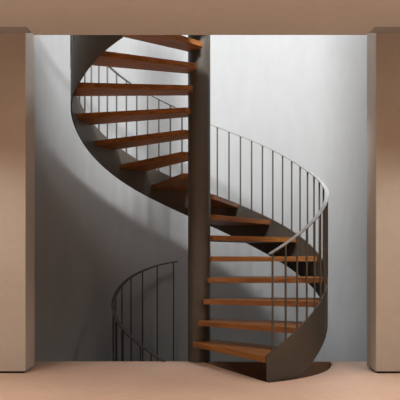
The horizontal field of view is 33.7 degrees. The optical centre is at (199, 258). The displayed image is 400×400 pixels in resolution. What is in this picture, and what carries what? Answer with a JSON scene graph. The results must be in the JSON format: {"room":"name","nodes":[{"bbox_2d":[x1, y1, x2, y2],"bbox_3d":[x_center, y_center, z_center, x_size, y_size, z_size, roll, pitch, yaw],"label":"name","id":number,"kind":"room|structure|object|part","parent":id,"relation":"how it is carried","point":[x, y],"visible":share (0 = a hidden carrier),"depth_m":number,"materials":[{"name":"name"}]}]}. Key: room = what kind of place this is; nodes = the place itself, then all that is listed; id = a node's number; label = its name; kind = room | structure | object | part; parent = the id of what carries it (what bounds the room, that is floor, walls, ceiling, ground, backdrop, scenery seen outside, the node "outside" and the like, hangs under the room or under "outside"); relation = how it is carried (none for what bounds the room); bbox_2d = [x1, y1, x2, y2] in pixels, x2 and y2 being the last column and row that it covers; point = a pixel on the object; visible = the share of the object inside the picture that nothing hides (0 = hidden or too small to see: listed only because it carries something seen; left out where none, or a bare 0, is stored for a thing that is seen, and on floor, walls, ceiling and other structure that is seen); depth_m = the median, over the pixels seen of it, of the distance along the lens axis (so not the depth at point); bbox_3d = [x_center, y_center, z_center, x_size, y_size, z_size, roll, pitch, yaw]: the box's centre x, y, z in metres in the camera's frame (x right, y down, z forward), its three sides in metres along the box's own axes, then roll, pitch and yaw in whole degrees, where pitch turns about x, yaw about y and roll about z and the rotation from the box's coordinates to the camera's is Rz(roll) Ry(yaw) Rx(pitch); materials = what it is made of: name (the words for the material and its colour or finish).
{"room":"stairwell","nodes":[
{"label":"stairwell","id":0,"kind":"room"},
{"bbox_2d":[0,33,34,370],"bbox_3d":[-2.666,-0.604,5.199,2.669,2.934,0.280,0,0,0],"label":"pillar","id":1,"kind":"structure","parent":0,"point":[17,50],"depth_m":5.06,"materials":[{"name":"beige paint"}]},
{"bbox_2d":[0,367,31,372],"bbox_3d":[-2.666,0.871,5.210,2.629,0.016,0.260,0,0,0],"label":"baseboard","id":2,"kind":"structure","parent":1,"relation":"attached to","point":[31,367],"depth_m":5.08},
{"bbox_2d":[0,0,399,34],"bbox_3d":[0.000,-1.772,1.369,8.000,0.458,6.361,0,0,0],"label":"ceiling","id":3,"kind":"structure","parent":0,"point":[41,17],"depth_m":4.20,"materials":[{"name":"paint"}]},
{"bbox_2d":[0,361,399,399],"bbox_3d":[0.000,1.029,1.923,8.000,0.300,7.470,0,0,0],"label":"floor","id":4,"kind":"structure","parent":0,"point":[46,380],"depth_m":4.69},
{"bbox_2d":[111,261,177,361],"bbox_3d":[-0.516,1.225,6.453,0.671,2.404,1.676,0,0,0],"label":"stair railing","id":5,"kind":"object","parent":4,"relation":"attached to","point":[113,302],"visible":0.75,"depth_m":6.65,"materials":[{"name":"metal"}]},
{"bbox_2d":[0,27,399,32],"bbox_3d":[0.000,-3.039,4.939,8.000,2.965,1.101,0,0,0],"label":"crown molding","id":6,"kind":"structure","parent":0,"point":[2,29],"depth_m":4.50,"materials":[{"name":"paint"}]},
{"bbox_2d":[35,35,366,361],"bbox_3d":[0.260,-0.421,6.429,3.680,8.200,2.179,0,0,0],"label":"wall","id":7,"kind":"structure","parent":0,"point":[303,98],"depth_m":7.02,"materials":[{"name":"paint"}]},
{"bbox_2d":[367,33,399,370],"bbox_3d":[2.678,-0.604,5.199,2.645,2.934,0.280,0,0,0],"label":"pillar","id":8,"kind":"structure","parent":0,"point":[383,49],"depth_m":5.06,"materials":[{"name":"beige paint"}]},
{"bbox_2d":[369,367,399,372],"bbox_3d":[2.678,0.871,5.210,2.605,0.016,0.260,0,0,0],"label":"baseboard","id":9,"kind":"structure","parent":8,"relation":"attached to","point":[369,367],"depth_m":5.08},
{"bbox_3d":[0.125,3.754,6.588,4.050,0.150,3.000,0,0,0],"label":"floor","id":10,"kind":"structure","parent":0,"visible":0},
{"bbox_2d":[70,35,328,382],"bbox_3d":[0.000,0.303,5.735,2.199,6.748,2.106,0,0,0],"label":"spiral staircase","id":11,"kind":"structure","parent":10,"relation":"on","point":[189,194],"depth_m":5.61,"materials":[{"name":"brown metal"}]},
{"bbox_3d":[0.000,-1.394,5.751,2.199,2.729,2.075,0,0,0],"label":"handrail","id":12,"kind":"part","parent":11,"relation":"part of","materials":[{"name":"metal"}]}
]}

